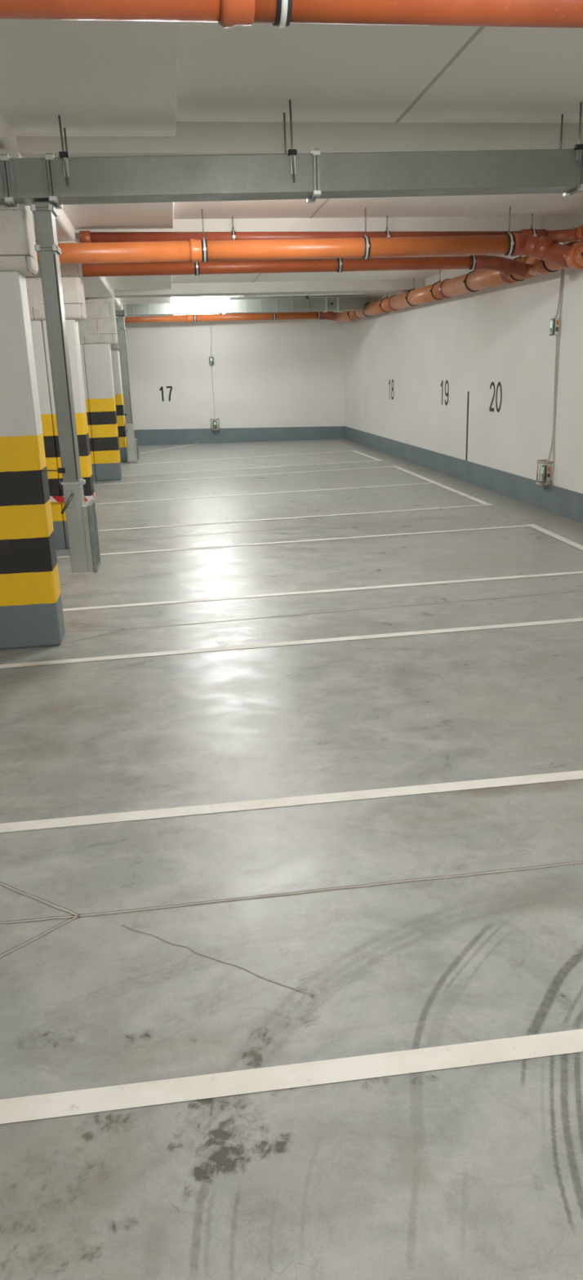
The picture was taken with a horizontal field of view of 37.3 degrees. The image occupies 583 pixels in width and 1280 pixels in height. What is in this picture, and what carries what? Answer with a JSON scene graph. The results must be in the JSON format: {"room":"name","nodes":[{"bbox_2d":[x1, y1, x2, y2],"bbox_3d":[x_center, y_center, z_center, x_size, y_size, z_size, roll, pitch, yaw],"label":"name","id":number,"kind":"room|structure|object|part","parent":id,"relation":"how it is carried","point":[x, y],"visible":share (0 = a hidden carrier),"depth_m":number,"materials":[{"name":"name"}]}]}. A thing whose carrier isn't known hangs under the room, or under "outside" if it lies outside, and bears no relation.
{"room":"parking garage","nodes":[
{"label":"parking garage","id":0,"kind":"room"},
{"bbox_2d":[119,311,344,429],"bbox_3d":[-4.036,-6.124,20.223,10.552,2.695,0.199,-2,17,-1],"label":"wall","id":1,"kind":"structure","parent":0,"point":[290,372],"depth_m":20.19,"materials":[{"name":"white paint"}]},
{"bbox_2d":[159,386,172,401],"bbox_3d":[-2.939,-5.772,20.271,0.317,0.339,0.001,-2,17,-1],"label":"number","id":2,"kind":"object","parent":1,"relation":"attached to","point":[171,387],"visible":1,"depth_m":20.26,"materials":[{"name":"black paint"}]},
{"bbox_2d":[209,323,211,355],"bbox_3d":[-1.861,-6.933,19.938,0.048,0.701,0.021,-9,19,-22],"label":"cable","id":3,"kind":"object","parent":1,"relation":"attached to","point":[210,323],"visible":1,"depth_m":19.94,"materials":[{"name":"grey plastic"}]},
{"bbox_2d":[208,355,213,364],"bbox_3d":[-1.860,-6.492,20.050,0.100,0.196,0.083,-4,17,-7],"label":"sensor","id":4,"kind":"object","parent":1,"relation":"attached to","point":[211,358],"visible":1,"depth_m":20.02,"materials":[{"name":"white plastic"}]},
{"bbox_2d":[211,366,214,418],"bbox_3d":[-1.837,-5.817,20.279,0.025,1.226,0.028,-4,17,-7],"label":"cable","id":5,"kind":"object","parent":1,"relation":"attached to","point":[211,366],"visible":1,"depth_m":20.30,"materials":[{"name":"grey plastic"}]},
{"bbox_2d":[212,419,217,427],"bbox_3d":[-1.817,-5.122,20.475,0.100,0.196,0.083,-4,17,-7],"label":"sensor","id":6,"kind":"object","parent":1,"relation":"attached to","point":[215,424],"visible":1,"depth_m":20.45,"materials":[{"name":"white plastic"}]},
{"bbox_2d":[209,418,219,430],"bbox_3d":[-1.813,-5.104,20.451,0.206,0.260,0.143,-4,17,-7],"label":"guard","id":7,"kind":"object","parent":1,"relation":"attached to","point":[210,419],"visible":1,"depth_m":20.40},
{"bbox_2d":[125,426,344,445],"bbox_3d":[-3.995,-4.813,20.626,10.552,0.390,0.205,-2,17,-1],"label":"baseboard","id":8,"kind":"structure","parent":1,"relation":"attached to","point":[181,436],"depth_m":20.60,"materials":[{"name":"grey paint"}]},
{"bbox_2d":[0,439,582,1279],"bbox_3d":[-2.180,-0.747,7.904,10.875,0.001,28.400,-4,17,-7],"label":"floor","id":9,"kind":"structure","parent":0,"point":[137,951],"depth_m":2.76,"materials":[{"name":"concrete"}]},
{"bbox_2d":[0,148,65,648],"bbox_3d":[-1.882,-1.264,4.955,0.990,2.716,0.310,-4,17,-7],"label":"pillar","id":10,"kind":"structure","parent":9,"relation":"on","point":[31,611],"depth_m":4.99,"materials":[{"name":"paint"}]},
{"bbox_2d":[41,467,65,473],"bbox_3d":[-1.367,-0.969,4.919,0.037,0.034,0.263,-18,23,-41],"label":"strap","id":11,"kind":"object","parent":10,"relation":"attached to","point":[60,470],"visible":1,"depth_m":4.83,"materials":[{"name":"metal"}]},
{"bbox_2d":[24,240,98,549],"bbox_3d":[-2.329,-2.198,8.015,0.965,2.716,0.330,-4,17,-7],"label":"pillar","id":12,"kind":"structure","parent":9,"relation":"on","point":[72,280],"depth_m":7.88,"materials":[{"name":"paint"}]},
{"bbox_2d":[49,489,95,502],"bbox_3d":[-2.340,-1.363,8.280,0.892,0.078,0.314,-4,17,-7],"label":"barrier tape","id":13,"kind":"object","parent":12,"relation":"attached to","point":[53,499],"visible":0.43,"depth_m":8.15,"materials":[{"name":"plastic"}]},
{"bbox_2d":[77,297,121,481],"bbox_3d":[-3.161,-3.851,13.438,1.020,2.716,0.330,-4,17,-7],"label":"pillar","id":14,"kind":"structure","parent":9,"relation":"on","point":[98,331],"depth_m":13.32,"materials":[{"name":"paint"}]},
{"bbox_2d":[110,315,128,462],"bbox_3d":[-3.619,-4.760,16.419,0.950,2.716,0.330,-4,17,-7],"label":"pillar","id":15,"kind":"structure","parent":9,"relation":"on","point":[114,348],"depth_m":16.41,"materials":[{"name":"paint"}]},
{"bbox_2d":[142,443,199,453],"bbox_3d":[-2.713,-4.343,19.559,1.427,0.001,2.210,-4,17,-7],"label":"parking line","id":16,"kind":"object","parent":9,"relation":"on","point":[196,443],"visible":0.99,"depth_m":19.45,"materials":[{"name":"white paint"}]},
{"bbox_2d":[134,450,351,464],"bbox_3d":[-0.890,-3.553,16.826,4.477,0.001,0.960,-4,17,-7],"label":"parking line","id":17,"kind":"object","parent":9,"relation":"on","point":[347,451],"visible":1,"depth_m":16.80,"materials":[{"name":"white paint"}]},
{"bbox_2d":[93,466,392,485],"bbox_3d":[-0.645,-2.642,13.861,4.918,0.001,0.810,-4,17,-7],"label":"parking line","id":18,"kind":"object","parent":9,"relation":"on","point":[386,466],"visible":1,"depth_m":13.80,"materials":[{"name":"white paint"}]},
{"bbox_2d":[125,460,374,475],"bbox_3d":[-0.734,-2.958,14.887,4.800,0.001,0.813,-4,17,-7],"label":"parking line","id":19,"kind":"object","parent":9,"relation":"on","point":[367,460],"visible":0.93,"depth_m":14.89,"materials":[{"name":"white paint"}]},
{"bbox_2d":[95,482,431,504],"bbox_3d":[-0.438,-1.980,11.701,5.000,0.001,0.609,-4,17,-7],"label":"parking line","id":20,"kind":"object","parent":9,"relation":"on","point":[428,482],"visible":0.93,"depth_m":11.70,"materials":[{"name":"white paint"}]},
{"bbox_2d":[0,1028,582,1124],"bbox_3d":[0.822,0.957,2.097,5.101,0.001,0.114,-4,17,-7],"label":"parking line","id":21,"kind":"object","parent":9,"relation":"on","point":[415,1060],"visible":1,"depth_m":2.00,"materials":[{"name":"white paint"}]},
{"bbox_2d":[0,770,582,832],"bbox_3d":[0.642,0.569,3.366,5.100,0.001,0.078,-4,17,-7],"label":"parking line","id":22,"kind":"object","parent":9,"relation":"on","point":[531,779],"visible":1,"depth_m":3.28,"materials":[{"name":"white paint"}]},
{"bbox_2d":[0,617,582,668],"bbox_3d":[0.372,-0.012,5.268,5.103,0.001,0.263,-4,17,-7],"label":"parking line","id":23,"kind":"object","parent":9,"relation":"on","point":[455,629],"visible":1,"depth_m":5.20,"materials":[{"name":"white paint"}]},
{"bbox_2d":[97,504,484,531],"bbox_3d":[-0.055,-1.362,9.670,4.862,0.001,0.512,-4,17,-7],"label":"parking line","id":24,"kind":"object","parent":9,"relation":"on","point":[478,504],"visible":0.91,"depth_m":9.67,"materials":[{"name":"white paint"}]},
{"bbox_2d":[56,524,529,558],"bbox_3d":[0.148,-0.960,8.352,4.702,0.001,0.375,-4,17,-7],"label":"parking line","id":25,"kind":"object","parent":9,"relation":"on","point":[524,525],"visible":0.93,"depth_m":8.34,"materials":[{"name":"white paint"}]},
{"bbox_2d":[62,570,582,611],"bbox_3d":[0.465,-0.383,6.455,4.583,0.001,0.266,-4,17,-7],"label":"parking line","id":26,"kind":"object","parent":9,"relation":"on","point":[571,572],"visible":0.94,"depth_m":6.41,"materials":[{"name":"white paint"}]},
{"bbox_2d":[351,450,381,461],"bbox_3d":[1.415,-3.527,16.505,0.133,0.001,2.264,-4,17,-7],"label":"parking line","id":27,"kind":"object","parent":9,"relation":"on","point":[360,453],"visible":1,"depth_m":16.39,"materials":[{"name":"white paint"}]},
{"bbox_2d":[392,466,493,505],"bbox_3d":[2.022,-2.255,12.338,0.111,0.001,4.676,-4,17,-7],"label":"parking line","id":28,"kind":"object","parent":9,"relation":"on","point":[397,467],"visible":1,"depth_m":11.71,"materials":[{"name":"white paint"}]},
{"bbox_2d":[525,524,582,550],"bbox_3d":[2.599,-0.711,7.292,0.194,0.001,3.236,-4,17,-7],"label":"parking line","id":29,"kind":"object","parent":9,"relation":"on","point":[537,527],"visible":1,"depth_m":8.15,"materials":[{"name":"white paint"}]},
{"bbox_2d":[0,18,582,317],"bbox_3d":[-2.271,-3.534,7.093,10.880,0.380,28.500,-4,17,-7],"label":"ceiling","id":30,"kind":"structure","parent":0,"point":[116,88],"depth_m":4.54,"materials":[{"name":"paint"}]},
{"bbox_2d":[57,115,69,185],"bbox_3d":[-1.167,-2.503,4.472,0.046,0.315,0.252,-4,17,-7],"label":"hanger","id":31,"kind":"object","parent":30,"relation":"hanging from","point":[64,155],"visible":0.98,"depth_m":4.38,"materials":[{"name":"metal"}]},
{"bbox_3d":[-1.188,-2.581,4.572,0.012,0.225,0.011,-11,20,-28],"label":"rod","id":32,"kind":"part","parent":31,"relation":"part of","materials":[{"name":"metal"}]},
{"bbox_2d":[193,314,196,322],"bbox_3d":[-2.146,-7.166,19.191,0.060,0.212,0.210,-4,17,-7],"label":"clamp","id":33,"kind":"object","parent":30,"relation":"hanging from","point":[194,315],"visible":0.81,"depth_m":19.13,"materials":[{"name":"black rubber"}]},
{"bbox_2d":[194,262,199,275],"bbox_3d":[-0.941,-3.803,8.518,0.045,0.394,0.178,-4,17,-7],"label":"clamp","id":34,"kind":"object","parent":30,"relation":"hanging from","point":[197,264],"visible":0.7,"depth_m":8.49,"materials":[{"name":"silver metal"}]},
{"bbox_2d":[171,295,231,303],"bbox_3d":[-1.579,-5.961,15.102,1.024,0.127,0.100,-4,17,-7],"label":"lamp","id":35,"kind":"object","parent":30,"relation":"attached to","point":[190,299],"visible":0.97,"depth_m":15.07,"materials":[{"name":"white plastic"}]},
{"bbox_2d":[200,208,207,262],"bbox_3d":[-0.747,-3.433,7.340,0.045,0.416,0.212,-4,17,-7],"label":"clamp","id":36,"kind":"object","parent":30,"relation":"hanging from","point":[204,246],"visible":0.94,"depth_m":7.30,"materials":[{"name":"silver metal"}]},
{"bbox_3d":[-0.750,-3.516,7.314,0.018,0.241,0.018,-11,20,-28],"label":"rod","id":37,"kind":"part","parent":36,"relation":"part of","materials":[{"name":"metal"}]},
{"bbox_2d":[124,311,338,323],"bbox_3d":[-2.056,-7.048,19.015,6.440,0.287,0.610,-4,17,-7],"label":"drain pipe","id":38,"kind":"object","parent":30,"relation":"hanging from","point":[330,315],"visible":0.68,"depth_m":19.24,"materials":[{"name":"orange plastic"}]},
{"bbox_2d":[186,314,193,322],"bbox_3d":[-2.244,-7.147,19.183,0.140,0.184,0.184,-4,17,-7],"label":"socket","id":39,"kind":"object","parent":38,"relation":"attached to","point":[190,317],"depth_m":19.11,"materials":[{"name":"orange plastic"}]},
{"bbox_2d":[231,216,235,239],"bbox_3d":[-0.521,-3.648,7.707,0.030,0.236,0.153,-4,17,-7],"label":"clamp","id":40,"kind":"object","parent":30,"relation":"hanging from","point":[233,231],"visible":0.6,"depth_m":7.68,"materials":[{"name":"silver metal"}]},
{"bbox_3d":[-0.523,-3.703,7.690,0.018,0.120,0.018,3,18,15],"label":"rod","id":41,"kind":"part","parent":40,"relation":"part of","materials":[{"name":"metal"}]},
{"bbox_2d":[244,294,263,297],"bbox_3d":[-0.589,-6.065,15.206,0.500,0.045,0.050,-4,17,-7],"label":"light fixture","id":42,"kind":"object","parent":30,"relation":"attached to","point":[257,295],"visible":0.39,"depth_m":15.18,"materials":[{"name":"white plastic"}]},
{"bbox_2d":[272,312,275,320],"bbox_3d":[-0.393,-7.286,19.403,0.060,0.212,0.210,-4,17,-7],"label":"clamp","id":43,"kind":"object","parent":30,"relation":"hanging from","point":[273,313],"visible":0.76,"depth_m":19.33,"materials":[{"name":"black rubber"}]},
{"bbox_2d":[271,0,292,27],"bbox_3d":[-0.033,-1.995,2.520,0.045,0.352,0.213,-4,17,-7],"label":"clamp","id":44,"kind":"object","parent":30,"relation":"hanging from","point":[284,7],"visible":0.86,"depth_m":2.52,"materials":[{"name":"silver rubber"}]},
{"bbox_2d":[283,99,297,182],"bbox_3d":[-0.012,-2.623,4.599,0.046,0.380,0.252,-4,17,-7],"label":"hanger","id":45,"kind":"object","parent":30,"relation":"hanging from","point":[292,153],"visible":0.93,"depth_m":4.52,"materials":[{"name":"metal"}]},
{"bbox_3d":[-0.034,-2.701,4.700,0.012,0.290,0.011,-11,20,-28],"label":"rod","id":46,"kind":"part","parent":45,"relation":"part of","materials":[{"name":"metal"}]},
{"bbox_3d":[0.004,-2.591,4.494,0.023,0.380,0.011,-4,17,-7],"label":"rod","id":47,"kind":"part","parent":45,"relation":"part of","materials":[{"name":"metal"}]},
{"bbox_2d":[0,0,582,27],"bbox_3d":[0.212,-1.931,2.574,6.500,0.188,0.188,-4,17,-7],"label":"drain pipe","id":48,"kind":"object","parent":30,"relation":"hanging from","point":[228,13],"visible":1,"depth_m":2.54,"materials":[{"name":"orange plastic"}]},
{"bbox_2d":[218,0,255,27],"bbox_3d":[-0.164,-1.905,2.529,0.100,0.188,0.188,-4,17,-7],"label":"socket","id":49,"kind":"object","parent":48,"relation":"attached to","point":[232,13],"depth_m":2.51,"materials":[{"name":"orange plastic"}]},
{"bbox_2d":[81,254,530,278],"bbox_3d":[-0.203,-3.680,8.597,5.358,0.254,0.280,-4,17,-7],"label":"drain pipe","id":50,"kind":"object","parent":30,"relation":"hanging from","point":[506,266],"visible":0.88,"depth_m":8.64,"materials":[{"name":"orange plastic"}]},
{"bbox_2d":[473,254,487,271],"bbox_3d":[1.938,-3.890,8.900,0.120,0.160,0.160,-4,17,-7],"label":"socket","id":51,"kind":"object","parent":50,"relation":"attached to","point":[482,260],"depth_m":8.84,"materials":[{"name":"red plastic"}]},
{"bbox_2d":[35,232,582,269],"bbox_3d":[-0.087,-2.582,5.185,5.820,0.378,4.948,-4,17,-7],"label":"drain pipe","id":52,"kind":"object","parent":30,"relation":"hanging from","point":[546,249],"visible":0.94,"depth_m":7.41,"materials":[{"name":"orange plastic"}]},
{"bbox_2d":[189,239,202,262],"bbox_3d":[-0.815,-3.315,7.366,0.100,0.188,0.188,-4,17,-7],"label":"socket","id":53,"kind":"object","parent":52,"relation":"attached to","point":[195,246],"depth_m":7.29,"materials":[{"name":"orange plastic"}]},
{"bbox_2d":[511,232,528,256],"bbox_3d":[2.027,-3.525,7.705,0.120,0.194,0.194,-4,17,-7],"label":"socket","id":54,"kind":"object","parent":52,"relation":"attached to","point":[521,245],"depth_m":7.63,"materials":[{"name":"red plastic"}]},
{"bbox_2d":[565,244,582,269],"bbox_3d":[2.438,-3.243,7.322,0.195,0.194,0.128,-4,17,-7],"label":"socket","id":55,"kind":"object","parent":52,"relation":"attached to","point":[571,251],"depth_m":7.29,"materials":[{"name":"orange plastic"}]},
{"bbox_2d":[79,224,582,242],"bbox_3d":[0.574,-3.287,6.673,4.563,0.172,2.596,-4,17,-7],"label":"drain pipe","id":56,"kind":"object","parent":30,"relation":"hanging from","point":[576,233],"visible":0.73,"depth_m":7.74,"materials":[{"name":"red plastic"}]},
{"bbox_2d":[576,224,582,239],"bbox_3d":[2.646,-3.681,7.798,0.136,0.136,0.100,-4,17,-7],"label":"socket","id":57,"kind":"object","parent":56,"relation":"attached to","point":[579,230],"depth_m":7.78,"materials":[{"name":"orange plastic"}]},
{"bbox_2d":[336,257,342,272],"bbox_3d":[0.479,-3.902,8.690,0.045,0.390,0.178,-4,17,-7],"label":"clamp","id":58,"kind":"object","parent":30,"relation":"hanging from","point":[340,260],"visible":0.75,"depth_m":8.66,"materials":[{"name":"silver rubber"}]},
{"bbox_2d":[362,207,370,258],"bbox_3d":[0.643,-3.531,7.507,0.045,0.408,0.212,-4,17,-7],"label":"clamp","id":59,"kind":"object","parent":30,"relation":"hanging from","point":[367,246],"visible":0.77,"depth_m":7.47,"materials":[{"name":"silver rubber"}]},
{"bbox_3d":[0.640,-3.615,7.481,0.018,0.234,0.018,3,18,15],"label":"rod","id":60,"kind":"part","parent":59,"relation":"part of","materials":[{"name":"metal"}]},
{"bbox_2d":[378,296,390,312],"bbox_3d":[1.662,-5.910,15.050,0.275,0.388,0.039,-4,17,-7],"label":"clamp","id":61,"kind":"object","parent":30,"relation":"hanging from","point":[386,296],"visible":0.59,"depth_m":15.05,"materials":[{"name":"black metal"}]},
{"bbox_2d":[385,215,390,237],"bbox_3d":[0.871,-3.737,7.877,0.030,0.248,0.153,-4,17,-7],"label":"clamp","id":62,"kind":"object","parent":30,"relation":"hanging from","point":[388,233],"visible":0.44,"depth_m":7.85,"materials":[{"name":"silver metal"}]},
{"bbox_3d":[0.869,-3.793,7.860,0.018,0.132,0.018,-11,20,-28],"label":"rod","id":63,"kind":"part","parent":62,"relation":"part of","materials":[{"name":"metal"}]},
{"bbox_2d":[404,277,417,306],"bbox_3d":[1.897,-5.394,13.395,0.275,0.410,0.039,-4,17,-7],"label":"clamp","id":64,"kind":"object","parent":30,"relation":"hanging from","point":[406,297],"visible":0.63,"depth_m":13.39,"materials":[{"name":"black metal"}]},
{"bbox_2d":[430,273,444,300],"bbox_3d":[2.079,-4.995,12.118,0.275,0.426,0.039,-4,17,-7],"label":"clamp","id":65,"kind":"object","parent":30,"relation":"hanging from","point":[431,290],"visible":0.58,"depth_m":12.12,"materials":[{"name":"black metal"}]},
{"bbox_2d":[462,270,479,292],"bbox_3d":[2.274,-4.567,10.746,0.275,0.444,0.039,-4,17,-7],"label":"clamp","id":66,"kind":"object","parent":30,"relation":"hanging from","point":[464,281],"visible":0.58,"depth_m":10.76,"materials":[{"name":"black metal"}]},
{"bbox_2d":[469,255,476,270],"bbox_3d":[1.855,-3.999,8.855,0.045,0.386,0.178,-4,17,-7],"label":"clamp","id":67,"kind":"object","parent":30,"relation":"hanging from","point":[473,257],"visible":0.59,"depth_m":8.83,"materials":[{"name":"silver rubber"}]},
{"bbox_2d":[504,206,515,256],"bbox_3d":[1.930,-3.623,7.662,0.045,0.402,0.212,-4,17,-7],"label":"clamp","id":68,"kind":"object","parent":30,"relation":"hanging from","point":[512,242],"visible":0.7,"depth_m":7.62,"materials":[{"name":"silver rubber"}]},
{"bbox_3d":[1.927,-3.706,7.636,0.018,0.227,0.018,3,18,15],"label":"rod","id":69,"kind":"part","parent":68,"relation":"part of","materials":[{"name":"metal"}]},
{"bbox_2d":[510,255,524,280],"bbox_3d":[2.474,-4.130,9.346,0.275,0.463,0.039,-4,17,-7],"label":"clamp","id":70,"kind":"object","parent":30,"relation":"hanging from","point":[511,276],"visible":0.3,"depth_m":9.38,"materials":[{"name":"black rubber"}]},
{"bbox_2d":[529,213,536,236],"bbox_3d":[2.238,-3.818,8.047,0.030,0.275,0.185,-4,17,-7],"label":"clamp","id":71,"kind":"object","parent":30,"relation":"hanging from","point":[534,231],"visible":0.34,"depth_m":8.00,"materials":[{"name":"silver metal"}]},
{"bbox_2d":[540,259,559,271],"bbox_3d":[2.589,-3.881,8.531,0.253,0.463,0.039,-4,17,-7],"label":"clamp","id":72,"kind":"object","parent":30,"relation":"hanging from","point":[543,261],"visible":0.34,"depth_m":8.57,"materials":[{"name":"black rubber"}]},
{"bbox_2d":[560,102,582,168],"bbox_3d":[1.545,-2.761,4.778,0.046,0.315,0.252,-4,17,-7],"label":"hanger","id":73,"kind":"object","parent":30,"relation":"hanging from","point":[578,148],"visible":0.93,"depth_m":4.70,"materials":[{"name":"metal"}]},
{"bbox_2d":[0,148,582,208],"bbox_3d":[-0.372,-2.459,4.602,5.900,0.272,0.235,-4,17,-7],"label":"ventilation duct","id":74,"kind":"object","parent":73,"relation":"hanging from","point":[318,175],"visible":0.98,"depth_m":4.57,"materials":[{"name":"metal"}]},
{"bbox_2d":[30,201,100,573],"bbox_3d":[-1.262,-1.358,4.853,0.172,1.958,0.297,-4,17,-7],"label":"duct","id":75,"kind":"object","parent":74,"relation":"attached to","point":[81,516],"visible":1,"depth_m":4.76,"materials":[{"name":"metal"}]},
{"bbox_3d":[-1.266,-0.771,4.885,0.087,0.119,0.020,-4,17,-7],"label":"damper lever","id":76,"kind":"part","parent":75,"relation":"part of","materials":[{"name":"metal"}]},
{"bbox_3d":[-1.253,-0.798,4.891,0.038,0.095,0.012,-4,17,-7],"label":"damper plate","id":77,"kind":"part","parent":75,"relation":"part of","materials":[{"name":"metal"}]},
{"bbox_2d":[81,499,100,573],"bbox_3d":[-1.180,-0.616,5.101,0.050,0.390,0.277,-4,17,-7],"label":"grille","id":78,"kind":"object","parent":75,"relation":"attached to","point":[90,541],"depth_m":5.00,"materials":[{"name":"metal"}]},
{"bbox_3d":[1.524,-2.820,4.884,0.012,0.265,0.011,3,18,15],"label":"rod","id":79,"kind":"part","parent":73,"relation":"part of","materials":[{"name":"metal"}]},
{"bbox_3d":[1.561,-2.729,4.672,0.023,0.315,0.011,-4,17,-7],"label":"rod","id":80,"kind":"part","parent":73,"relation":"part of","materials":[{"name":"metal"}]},
{"bbox_3d":[1.278,-6.752,17.746,0.275,0.352,0.039,-4,17,-7],"label":"clamp","id":81,"kind":"object","parent":30,"relation":"attached to","visible":0},
{"bbox_2d":[335,240,582,323],"bbox_3d":[2.217,-4.606,11.200,0.250,0.410,16.902,-4,17,-7],"label":"drain pipe","id":82,"kind":"object","parent":81,"relation":"hanging from","point":[446,288],"visible":0.64,"depth_m":11.42,"materials":[{"name":"orange plastic"}]},
{"bbox_2d":[387,294,398,311],"bbox_3d":[1.745,-5.661,14.505,0.250,0.250,0.100,-4,17,-7],"label":"socket","id":83,"kind":"object","parent":82,"relation":"attached to","point":[390,307],"depth_m":14.47,"materials":[{"name":"orange plastic"}]},
{"bbox_2d":[438,278,452,298],"bbox_3d":[2.136,-4.787,11.767,0.250,0.250,0.100,-4,17,-7],"label":"socket","id":84,"kind":"object","parent":82,"relation":"attached to","point":[440,288],"depth_m":11.74,"materials":[{"name":"orange plastic"}]},
{"bbox_2d":[499,258,517,284],"bbox_3d":[2.446,-4.094,9.596,0.250,0.250,0.130,-4,17,-7],"label":"socket","id":85,"kind":"object","parent":82,"relation":"attached to","point":[504,278],"depth_m":9.59,"materials":[{"name":"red plastic"}]},
{"bbox_2d":[533,257,555,274],"bbox_3d":[2.574,-3.808,8.699,0.230,0.230,0.130,-4,17,-7],"label":"socket","id":86,"kind":"object","parent":82,"relation":"attached to","point":[538,265],"depth_m":8.69,"materials":[{"name":"orange plastic"}]},
{"bbox_2d":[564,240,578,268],"bbox_3d":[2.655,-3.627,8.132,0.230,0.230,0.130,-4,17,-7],"label":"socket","id":87,"kind":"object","parent":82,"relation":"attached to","point":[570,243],"depth_m":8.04,"materials":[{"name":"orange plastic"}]},
{"bbox_2d":[343,240,582,493],"bbox_3d":[3.117,-2.517,7.693,0.200,2.600,27.200,-4,17,-7],"label":"wall","id":88,"kind":"structure","parent":0,"point":[471,340],"depth_m":11.34,"materials":[{"name":"white paint"}]},
{"bbox_2d":[388,379,393,399],"bbox_3d":[1.855,-4.659,16.073,0.001,0.367,0.412,-4,17,-7],"label":"number","id":89,"kind":"object","parent":88,"relation":"attached to","point":[389,380],"visible":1,"depth_m":16.09,"materials":[{"name":"black paint"}]},
{"bbox_2d":[440,379,448,405],"bbox_3d":[2.295,-3.710,12.966,0.001,0.366,0.408,-4,17,-7],"label":"number","id":90,"kind":"object","parent":88,"relation":"attached to","point":[446,380],"visible":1,"depth_m":12.90,"materials":[{"name":"black paint"}]},
{"bbox_2d":[344,426,582,523],"bbox_3d":[3.159,-1.125,8.124,0.204,0.315,27.200,-4,17,-7],"label":"baseboard","id":91,"kind":"structure","parent":88,"relation":"attached to","point":[563,502],"depth_m":11.49,"materials":[{"name":"grey paint"}]},
{"bbox_2d":[465,391,469,460],"bbox_3d":[2.456,-2.981,12.063,0.004,0.938,0.060,-4,17,-7],"label":"line","id":92,"kind":"object","parent":88,"relation":"attached to","point":[468,391],"visible":1,"depth_m":12.06,"materials":[{"name":"black paint"}]},
{"bbox_2d":[488,381,502,412],"bbox_3d":[2.583,-3.077,10.944,0.001,0.372,0.435,-4,17,-7],"label":"number","id":93,"kind":"object","parent":88,"relation":"attached to","point":[492,382],"visible":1,"depth_m":10.93,"materials":[{"name":"black paint"}]},
{"bbox_2d":[535,459,552,485],"bbox_3d":[2.774,-1.842,9.507,0.129,0.260,0.206,-4,17,-7],"label":"guard","id":94,"kind":"object","parent":88,"relation":"attached to","point":[540,461],"visible":1,"depth_m":9.45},
{"bbox_2d":[541,463,550,480],"bbox_3d":[2.804,-1.854,9.507,0.077,0.196,0.100,-4,17,-7],"label":"sensor","id":95,"kind":"object","parent":88,"relation":"attached to","point":[547,467],"visible":0.86,"depth_m":9.47,"materials":[{"name":"white plastic"}]},
{"bbox_2d":[547,334,557,461],"bbox_3d":[2.810,-2.569,9.264,0.027,1.322,0.071,-10,19,-25],"label":"cable","id":96,"kind":"object","parent":88,"relation":"attached to","point":[557,335],"visible":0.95,"depth_m":9.22,"materials":[{"name":"grey plastic"}]},
{"bbox_2d":[549,315,559,335],"bbox_3d":[2.759,-3.296,9.061,0.077,0.196,0.100,-4,17,-7],"label":"sensor","id":97,"kind":"object","parent":88,"relation":"attached to","point":[553,326],"visible":1,"depth_m":9.03,"materials":[{"name":"white plastic"}]},
{"bbox_2d":[552,242,565,469],"bbox_3d":[2.805,-3.017,9.069,0.017,2.410,0.075,-4,17,-7],"label":"cable","id":98,"kind":"object","parent":88,"relation":"attached to","point":[564,242],"visible":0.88,"depth_m":9.12,"materials":[{"name":"grey plastic"}]},
{"bbox_2d":[555,242,564,315],"bbox_3d":[2.771,-3.787,8.889,0.021,0.832,0.064,-9,19,-22],"label":"cable","id":99,"kind":"object","parent":88,"relation":"attached to","point":[563,242],"visible":0.61,"depth_m":8.94,"materials":[{"name":"grey plastic"}]},
{"bbox_3d":[-1.399,-6.160,15.880,0.046,0.216,0.300,-4,17,-7],"label":"hanger","id":100,"kind":"object","parent":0,"visible":0},
{"bbox_2d":[115,296,364,317],"bbox_3d":[-1.680,-6.105,15.862,6.100,0.263,0.286,-4,17,-7],"label":"ventilation duct","id":101,"kind":"object","parent":100,"relation":"hanging from","point":[336,304],"visible":0.62,"depth_m":15.87,"materials":[{"name":"metal"}]},
{"bbox_2d":[115,315,138,460],"bbox_3d":[-3.067,-4.672,16.149,0.212,2.585,0.342,-4,17,-7],"label":"duct","id":102,"kind":"object","parent":101,"relation":"attached to","point":[132,443],"visible":1,"depth_m":16.03,"materials":[{"name":"metal"}]},
{"bbox_2d":[133,438,138,460],"bbox_3d":[-2.956,-3.633,16.492,0.050,0.390,0.322,-4,17,-7],"label":"grille","id":103,"kind":"object","parent":102,"relation":"attached to","point":[135,443],"depth_m":16.36,"materials":[{"name":"metal"}]}
]}

